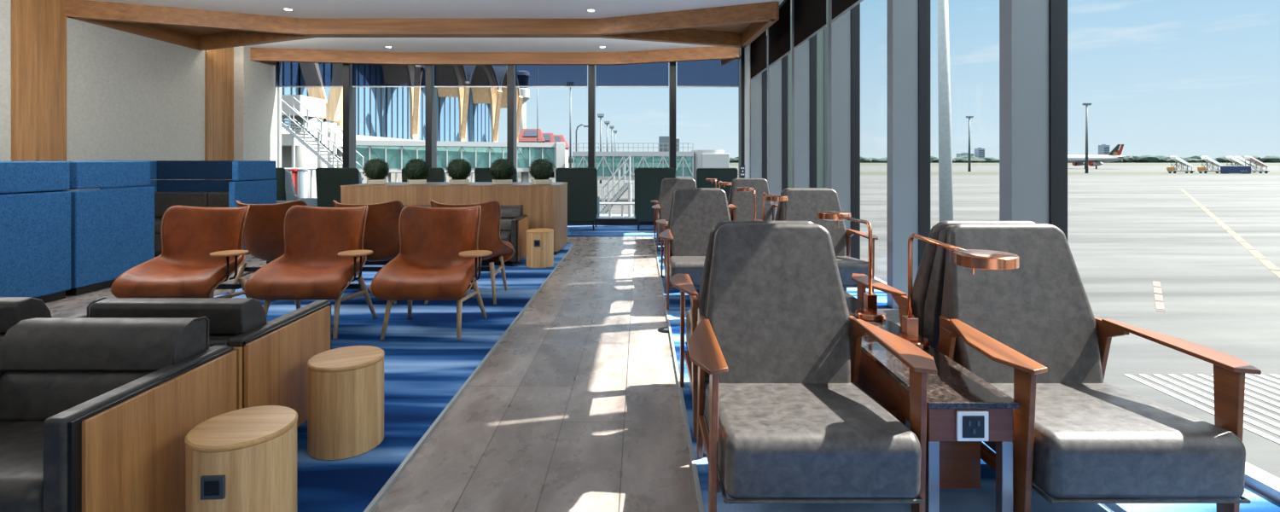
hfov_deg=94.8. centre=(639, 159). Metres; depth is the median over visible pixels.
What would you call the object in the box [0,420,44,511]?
seat cushion
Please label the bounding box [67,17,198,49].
ceiling beam
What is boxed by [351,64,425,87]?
roller blind
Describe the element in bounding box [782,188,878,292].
lounge chair
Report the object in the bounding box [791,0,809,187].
window
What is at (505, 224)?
cushion
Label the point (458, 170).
boxwood
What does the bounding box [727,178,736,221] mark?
lounge chair
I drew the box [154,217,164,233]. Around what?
seat cushion
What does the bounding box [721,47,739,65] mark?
ceiling beam
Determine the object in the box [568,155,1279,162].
treeline
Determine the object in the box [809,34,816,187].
window
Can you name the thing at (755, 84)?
window
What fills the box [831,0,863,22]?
roller blind
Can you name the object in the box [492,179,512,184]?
planter
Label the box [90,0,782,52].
ceiling
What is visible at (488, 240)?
chair
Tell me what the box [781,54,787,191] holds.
window
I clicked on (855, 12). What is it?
window frame
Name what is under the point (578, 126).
street lamp
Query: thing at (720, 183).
reading lamp
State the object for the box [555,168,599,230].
chair
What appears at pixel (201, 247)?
chair
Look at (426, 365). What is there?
carpet
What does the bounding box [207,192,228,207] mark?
cushion
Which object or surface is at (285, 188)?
chair
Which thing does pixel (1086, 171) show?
mast
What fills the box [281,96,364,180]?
stair
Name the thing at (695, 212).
lounge chair
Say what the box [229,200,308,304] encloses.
chair
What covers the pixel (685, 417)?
trim
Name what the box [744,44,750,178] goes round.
wall
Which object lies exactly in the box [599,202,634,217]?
railing
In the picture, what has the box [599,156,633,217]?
stair
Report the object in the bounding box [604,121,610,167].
mast
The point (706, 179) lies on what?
reading lamp
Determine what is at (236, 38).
ceiling beam
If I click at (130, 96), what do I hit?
wall
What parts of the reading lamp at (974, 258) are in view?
stem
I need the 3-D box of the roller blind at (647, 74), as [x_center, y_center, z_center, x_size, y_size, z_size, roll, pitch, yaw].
[-0.147,-1.676,11.160,1.379,0.612,0.044,0,0,0]
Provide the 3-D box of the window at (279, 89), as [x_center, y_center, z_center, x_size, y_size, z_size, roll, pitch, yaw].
[-6.232,-0.370,11.225,1.395,3.240,0.250,0,0,0]
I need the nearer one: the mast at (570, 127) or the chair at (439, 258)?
the chair at (439, 258)
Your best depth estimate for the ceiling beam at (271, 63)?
10.96 m
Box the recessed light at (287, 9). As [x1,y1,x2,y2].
[282,8,293,11]
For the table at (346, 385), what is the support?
on the carpet at (426, 365)
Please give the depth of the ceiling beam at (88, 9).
8.08 m
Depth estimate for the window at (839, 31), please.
6.46 m
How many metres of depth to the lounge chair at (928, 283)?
2.62 m
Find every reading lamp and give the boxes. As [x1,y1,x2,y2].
[705,178,717,187]
[717,180,732,188]
[736,186,756,221]
[762,192,788,221]
[817,210,885,320]
[895,233,1019,349]
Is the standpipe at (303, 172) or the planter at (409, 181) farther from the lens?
the standpipe at (303, 172)
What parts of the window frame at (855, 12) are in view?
frame, sill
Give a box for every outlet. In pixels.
[200,474,225,500]
[534,239,540,246]
[657,326,669,332]
[956,410,988,441]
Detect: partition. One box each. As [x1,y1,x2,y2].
[0,161,70,302]
[54,161,154,295]
[99,160,276,257]
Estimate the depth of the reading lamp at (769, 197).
4.86 m
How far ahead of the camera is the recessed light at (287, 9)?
7.80 m
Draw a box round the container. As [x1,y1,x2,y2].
[1220,166,1250,174]
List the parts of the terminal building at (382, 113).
timber arm, timber arm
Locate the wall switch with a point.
(741, 167)
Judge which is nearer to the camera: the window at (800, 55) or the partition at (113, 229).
the partition at (113, 229)
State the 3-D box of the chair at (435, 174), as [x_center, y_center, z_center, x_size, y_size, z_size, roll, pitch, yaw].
[-3.747,0.687,10.474,0.710,1.091,0.732,0,0,0]
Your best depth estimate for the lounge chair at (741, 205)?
8.36 m
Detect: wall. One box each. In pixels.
[0,0,204,190]
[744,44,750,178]
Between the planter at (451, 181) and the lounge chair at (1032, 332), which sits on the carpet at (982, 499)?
the lounge chair at (1032, 332)
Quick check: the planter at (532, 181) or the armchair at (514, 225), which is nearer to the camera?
the armchair at (514, 225)
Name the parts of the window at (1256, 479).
frame, sill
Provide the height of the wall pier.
3.240 m
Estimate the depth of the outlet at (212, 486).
1.75 m
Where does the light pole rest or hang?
on the ground
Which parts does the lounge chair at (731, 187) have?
backrest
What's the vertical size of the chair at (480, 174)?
1.091 m
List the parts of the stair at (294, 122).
handrail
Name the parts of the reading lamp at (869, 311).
stem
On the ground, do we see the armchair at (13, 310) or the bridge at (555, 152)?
the bridge at (555, 152)
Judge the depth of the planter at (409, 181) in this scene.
7.86 m
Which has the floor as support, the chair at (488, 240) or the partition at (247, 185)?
the partition at (247, 185)
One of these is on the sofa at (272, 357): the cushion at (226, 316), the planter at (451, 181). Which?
the cushion at (226, 316)
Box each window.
[277,87,281,168]
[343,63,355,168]
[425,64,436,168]
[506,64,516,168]
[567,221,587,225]
[587,64,595,225]
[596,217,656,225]
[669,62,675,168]
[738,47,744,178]
[750,73,762,178]
[762,35,767,180]
[767,28,781,218]
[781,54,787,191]
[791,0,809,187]
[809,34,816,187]
[827,0,850,256]
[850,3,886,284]
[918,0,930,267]
[1049,0,1279,504]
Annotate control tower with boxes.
[519,87,529,132]
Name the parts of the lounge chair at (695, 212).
leg, armrest, leg, seat, backrest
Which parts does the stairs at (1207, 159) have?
frame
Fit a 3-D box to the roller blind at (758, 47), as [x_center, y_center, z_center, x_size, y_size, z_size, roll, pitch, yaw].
[2.085,-1.896,10.416,0.044,0.812,1.377,0,0,0]
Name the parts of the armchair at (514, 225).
arm, panel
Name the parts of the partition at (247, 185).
panel, panel, seat, panel, panel, panel, panel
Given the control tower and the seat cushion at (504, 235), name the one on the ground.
the control tower
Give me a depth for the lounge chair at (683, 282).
2.69 m
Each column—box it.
[787,0,827,188]
[886,0,918,308]
[999,0,1049,224]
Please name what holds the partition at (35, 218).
on the floor
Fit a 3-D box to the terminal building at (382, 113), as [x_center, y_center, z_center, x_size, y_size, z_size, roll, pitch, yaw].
[-31.046,-7.725,83.119,26.892,25.250,105.238,0,0,0]
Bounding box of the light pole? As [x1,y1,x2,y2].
[937,0,953,221]
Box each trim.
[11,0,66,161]
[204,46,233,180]
[363,244,575,511]
[652,235,704,511]
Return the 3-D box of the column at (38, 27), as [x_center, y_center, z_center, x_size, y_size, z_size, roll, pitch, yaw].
[-7.112,-0.370,6.980,0.035,3.240,0.620,0,0,0]
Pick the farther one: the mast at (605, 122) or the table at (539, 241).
the mast at (605, 122)
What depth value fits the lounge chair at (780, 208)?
5.61 m
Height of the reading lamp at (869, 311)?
0.464 m
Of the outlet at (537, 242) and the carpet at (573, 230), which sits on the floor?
the carpet at (573, 230)
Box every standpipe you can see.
[290,168,298,195]
[298,168,308,197]
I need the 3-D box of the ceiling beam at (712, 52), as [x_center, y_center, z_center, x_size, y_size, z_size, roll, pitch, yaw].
[-2.705,-1.880,10.620,8.850,0.220,0.840,0,0,0]
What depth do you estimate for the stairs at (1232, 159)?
215.09 m
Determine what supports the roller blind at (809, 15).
attached to the window at (800, 55)
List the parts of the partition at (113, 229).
panel, panel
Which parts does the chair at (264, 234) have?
leg, seat rail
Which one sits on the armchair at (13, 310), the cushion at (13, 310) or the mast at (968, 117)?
the cushion at (13, 310)
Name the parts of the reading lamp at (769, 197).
stem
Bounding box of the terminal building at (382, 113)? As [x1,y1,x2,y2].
[281,87,523,197]
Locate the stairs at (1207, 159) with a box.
[1197,156,1223,173]
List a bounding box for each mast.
[536,93,538,158]
[569,87,571,168]
[597,113,604,183]
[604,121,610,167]
[609,125,614,167]
[613,130,616,167]
[965,116,973,171]
[1082,103,1091,173]
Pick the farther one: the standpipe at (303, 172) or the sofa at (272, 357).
the standpipe at (303, 172)
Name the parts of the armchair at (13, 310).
arm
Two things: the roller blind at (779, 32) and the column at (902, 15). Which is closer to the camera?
the column at (902, 15)
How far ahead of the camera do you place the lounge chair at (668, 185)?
8.39 m
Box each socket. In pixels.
[203,480,219,495]
[962,415,984,437]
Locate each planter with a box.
[366,179,385,184]
[407,179,426,184]
[448,179,469,184]
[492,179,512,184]
[530,179,552,184]
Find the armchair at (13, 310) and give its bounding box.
[0,296,86,343]
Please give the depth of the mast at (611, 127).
169.90 m
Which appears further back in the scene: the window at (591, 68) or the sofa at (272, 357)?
the window at (591, 68)
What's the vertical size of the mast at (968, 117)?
22.594 m
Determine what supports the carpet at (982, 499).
on the floor
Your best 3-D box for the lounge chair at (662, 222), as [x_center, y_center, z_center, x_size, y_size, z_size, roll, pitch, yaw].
[0.557,0.755,5.946,0.790,0.968,0.775,0,0,0]
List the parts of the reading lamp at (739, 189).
stem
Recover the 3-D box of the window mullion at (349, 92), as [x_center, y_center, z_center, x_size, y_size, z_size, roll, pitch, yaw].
[-5.535,-0.370,11.220,0.120,3.240,0.280,0,0,0]
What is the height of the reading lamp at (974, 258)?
0.464 m
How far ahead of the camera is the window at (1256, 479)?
3.32 m
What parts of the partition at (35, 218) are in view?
panel, panel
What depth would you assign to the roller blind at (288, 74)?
11.16 m
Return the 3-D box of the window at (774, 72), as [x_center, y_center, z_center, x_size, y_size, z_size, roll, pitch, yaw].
[2.210,-0.550,9.655,0.220,3.600,0.115,0,0,0]
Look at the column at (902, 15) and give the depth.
4.90 m
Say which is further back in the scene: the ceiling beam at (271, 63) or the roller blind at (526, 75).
the roller blind at (526, 75)
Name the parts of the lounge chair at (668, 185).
armrest, leg, seat, backrest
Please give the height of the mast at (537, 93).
19.378 m
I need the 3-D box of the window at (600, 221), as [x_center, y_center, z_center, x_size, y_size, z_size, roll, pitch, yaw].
[-0.147,-0.370,11.225,1.539,3.240,0.250,0,0,0]
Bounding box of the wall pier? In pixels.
[233,46,277,168]
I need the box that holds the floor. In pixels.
[44,236,699,511]
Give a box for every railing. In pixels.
[284,168,316,197]
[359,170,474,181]
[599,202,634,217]
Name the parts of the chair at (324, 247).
leg, leg, leg, seat rail, leg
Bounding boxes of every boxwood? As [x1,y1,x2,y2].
[362,157,389,184]
[403,158,430,184]
[446,157,471,184]
[488,157,514,184]
[528,157,553,184]
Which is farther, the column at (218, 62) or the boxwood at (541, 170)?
the column at (218, 62)
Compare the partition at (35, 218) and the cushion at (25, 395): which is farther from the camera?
the partition at (35, 218)
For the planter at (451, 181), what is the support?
on the counter
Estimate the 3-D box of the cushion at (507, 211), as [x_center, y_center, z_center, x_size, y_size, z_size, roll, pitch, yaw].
[-1.770,0.637,7.269,0.610,0.147,0.163,0,0,0]
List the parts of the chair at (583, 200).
arm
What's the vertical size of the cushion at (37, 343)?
0.147 m
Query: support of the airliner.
on the ground
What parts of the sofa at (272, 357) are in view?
panel, arm, panel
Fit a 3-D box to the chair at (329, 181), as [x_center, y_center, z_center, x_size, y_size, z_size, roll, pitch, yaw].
[-5.225,0.687,10.474,0.710,1.091,0.732,0,0,0]
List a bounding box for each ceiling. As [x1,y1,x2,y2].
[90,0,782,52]
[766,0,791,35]
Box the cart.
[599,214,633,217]
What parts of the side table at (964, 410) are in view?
leg, leg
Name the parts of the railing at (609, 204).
rail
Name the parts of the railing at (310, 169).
rail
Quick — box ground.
[517,162,1279,478]
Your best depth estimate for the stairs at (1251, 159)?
210.06 m
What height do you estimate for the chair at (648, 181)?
1.091 m
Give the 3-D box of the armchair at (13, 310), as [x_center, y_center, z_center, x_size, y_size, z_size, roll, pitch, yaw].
[-2.800,0.899,2.587,0.740,0.679,0.665,0,0,-2]
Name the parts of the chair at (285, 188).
backrest, arm, arm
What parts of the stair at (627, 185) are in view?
handrail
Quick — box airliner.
[1067,144,1128,168]
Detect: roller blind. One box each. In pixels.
[274,61,343,87]
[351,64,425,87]
[434,64,506,87]
[515,64,587,87]
[595,62,669,87]
[676,58,738,87]
[750,29,766,80]
[768,0,791,67]
[793,0,826,49]
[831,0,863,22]
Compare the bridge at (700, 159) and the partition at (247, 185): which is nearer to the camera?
the partition at (247, 185)
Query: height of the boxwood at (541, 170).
0.352 m
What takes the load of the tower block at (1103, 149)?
on the ground
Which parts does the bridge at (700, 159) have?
railing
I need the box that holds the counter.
[340,181,567,255]
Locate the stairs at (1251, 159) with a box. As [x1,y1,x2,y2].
[1244,156,1269,173]
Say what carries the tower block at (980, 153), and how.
on the ground
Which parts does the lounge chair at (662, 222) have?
armrest, leg, leg, seat, backrest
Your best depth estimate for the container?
203.79 m
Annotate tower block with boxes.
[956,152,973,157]
[974,147,984,158]
[1098,144,1109,155]
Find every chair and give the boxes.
[110,204,252,298]
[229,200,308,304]
[244,204,376,339]
[263,167,317,206]
[315,168,362,207]
[326,200,404,304]
[369,205,492,339]
[401,168,446,181]
[424,200,515,304]
[474,168,517,181]
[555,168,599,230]
[634,168,675,230]
[650,178,664,238]
[651,178,696,252]
[655,187,718,289]
[659,188,731,309]
[669,221,814,439]
[687,223,937,511]
[695,168,738,201]
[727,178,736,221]
[728,178,778,221]
[756,187,826,221]
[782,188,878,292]
[851,221,1035,349]
[937,223,1261,511]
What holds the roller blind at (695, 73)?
attached to the window
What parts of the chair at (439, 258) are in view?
leg, leg, leg, leg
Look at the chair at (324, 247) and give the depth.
4.40 m
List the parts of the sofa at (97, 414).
arm, arm, panel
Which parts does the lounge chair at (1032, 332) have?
leg, rail, armrest, backrest, leg, leg, seat, armrest, leg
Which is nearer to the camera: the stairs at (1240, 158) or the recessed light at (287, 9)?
the recessed light at (287, 9)
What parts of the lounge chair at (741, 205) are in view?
armrest, leg, leg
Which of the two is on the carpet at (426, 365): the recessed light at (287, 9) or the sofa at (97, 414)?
the sofa at (97, 414)
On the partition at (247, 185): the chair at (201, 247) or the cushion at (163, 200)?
the cushion at (163, 200)
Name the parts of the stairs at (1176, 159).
frame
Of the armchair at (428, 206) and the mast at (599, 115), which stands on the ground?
the mast at (599, 115)
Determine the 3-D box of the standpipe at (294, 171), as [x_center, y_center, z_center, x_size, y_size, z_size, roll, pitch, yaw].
[-12.311,2.608,21.000,0.300,4.585,0.300,0,0,0]
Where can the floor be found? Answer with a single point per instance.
(578, 407)
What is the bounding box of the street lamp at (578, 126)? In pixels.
[576,123,587,167]
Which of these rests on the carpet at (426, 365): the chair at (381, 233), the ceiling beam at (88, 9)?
the chair at (381, 233)
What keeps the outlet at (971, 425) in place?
attached to the side table at (964, 410)
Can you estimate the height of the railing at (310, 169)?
4.590 m
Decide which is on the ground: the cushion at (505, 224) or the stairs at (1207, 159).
the stairs at (1207, 159)
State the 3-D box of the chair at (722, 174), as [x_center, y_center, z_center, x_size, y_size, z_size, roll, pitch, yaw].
[1.329,0.687,10.474,0.710,1.091,0.732,0,0,0]
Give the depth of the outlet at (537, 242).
6.69 m
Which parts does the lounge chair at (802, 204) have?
backrest, leg, seat, armrest, leg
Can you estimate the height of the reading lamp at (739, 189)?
0.464 m
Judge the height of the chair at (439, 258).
0.887 m
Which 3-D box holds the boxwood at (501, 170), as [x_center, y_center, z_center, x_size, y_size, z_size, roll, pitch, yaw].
[-1.862,0.154,7.948,0.341,0.352,0.346,0,0,-27]
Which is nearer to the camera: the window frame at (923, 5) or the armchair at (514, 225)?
the window frame at (923, 5)
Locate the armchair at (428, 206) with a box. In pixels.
[401,204,430,208]
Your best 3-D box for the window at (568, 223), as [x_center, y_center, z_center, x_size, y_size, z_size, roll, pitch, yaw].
[-1.679,-0.370,11.225,1.523,3.240,0.250,0,0,0]
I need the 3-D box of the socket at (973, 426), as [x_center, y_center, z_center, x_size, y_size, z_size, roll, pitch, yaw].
[1.050,0.842,1.853,0.068,0.069,0.005,0,0,0]
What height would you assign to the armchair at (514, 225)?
0.679 m
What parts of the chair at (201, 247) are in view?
leg, seat rail, leg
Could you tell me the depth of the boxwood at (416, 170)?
7.85 m
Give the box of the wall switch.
[739,165,744,177]
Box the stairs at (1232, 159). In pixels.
[1225,156,1248,166]
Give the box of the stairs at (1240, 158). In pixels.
[1234,156,1256,172]
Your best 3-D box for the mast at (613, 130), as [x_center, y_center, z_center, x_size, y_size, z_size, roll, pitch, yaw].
[-8.406,-2.513,199.910,1.276,14.825,0.620,0,0,0]
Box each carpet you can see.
[213,244,573,511]
[567,225,656,236]
[654,236,1279,511]
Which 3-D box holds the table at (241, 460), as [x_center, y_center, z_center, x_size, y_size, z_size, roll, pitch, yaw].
[-1.285,1.048,1.907,0.304,0.381,0.310,0,0,-3]
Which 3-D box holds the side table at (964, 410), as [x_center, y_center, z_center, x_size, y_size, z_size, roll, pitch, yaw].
[1.050,1.002,2.639,0.290,0.475,1.581,0,0,0]
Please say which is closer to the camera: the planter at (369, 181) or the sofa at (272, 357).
the sofa at (272, 357)
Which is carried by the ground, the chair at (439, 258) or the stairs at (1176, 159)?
the stairs at (1176, 159)
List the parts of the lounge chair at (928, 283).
leg, armrest, seat, leg, backrest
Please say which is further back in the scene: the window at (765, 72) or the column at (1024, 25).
the window at (765, 72)
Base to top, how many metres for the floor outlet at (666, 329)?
0.008 m
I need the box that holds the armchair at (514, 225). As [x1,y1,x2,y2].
[498,204,529,266]
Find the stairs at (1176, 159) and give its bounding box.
[1166,156,1194,173]
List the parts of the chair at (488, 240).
seat rail, seat rail, leg, leg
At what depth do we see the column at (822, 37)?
13.70 m
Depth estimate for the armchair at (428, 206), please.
7.28 m
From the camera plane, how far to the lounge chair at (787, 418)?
2.10 m
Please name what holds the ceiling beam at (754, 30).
attached to the ceiling at (302, 8)
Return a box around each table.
[184,405,297,511]
[306,345,384,459]
[525,228,553,267]
[843,290,1019,511]
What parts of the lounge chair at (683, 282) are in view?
leg, armrest, rail, leg, seat, backrest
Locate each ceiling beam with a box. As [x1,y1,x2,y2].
[64,0,776,35]
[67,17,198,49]
[197,28,744,51]
[250,46,738,64]
[260,61,276,65]
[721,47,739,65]
[741,1,779,47]
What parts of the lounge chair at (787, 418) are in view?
leg, armrest, rail, leg, backrest, seat, leg, armrest, leg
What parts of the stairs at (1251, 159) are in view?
frame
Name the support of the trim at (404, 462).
on the floor
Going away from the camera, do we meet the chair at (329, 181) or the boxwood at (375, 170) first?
the boxwood at (375, 170)
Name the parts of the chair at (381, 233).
seat rail, seat rail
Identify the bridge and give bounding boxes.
[355,139,564,181]
[572,136,729,180]
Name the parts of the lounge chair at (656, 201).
leg, backrest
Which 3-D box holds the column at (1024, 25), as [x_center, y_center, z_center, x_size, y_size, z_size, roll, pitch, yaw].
[2.210,-0.550,3.388,0.220,3.600,0.115,0,0,0]
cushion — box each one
[0,296,51,333]
[0,317,206,370]
[0,370,156,420]
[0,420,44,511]
[89,297,267,334]
[154,192,209,217]
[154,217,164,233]
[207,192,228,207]
[498,204,522,217]
[498,217,514,230]
[498,230,511,243]
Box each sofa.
[0,315,236,511]
[86,296,331,427]
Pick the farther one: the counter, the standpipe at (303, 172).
the standpipe at (303, 172)

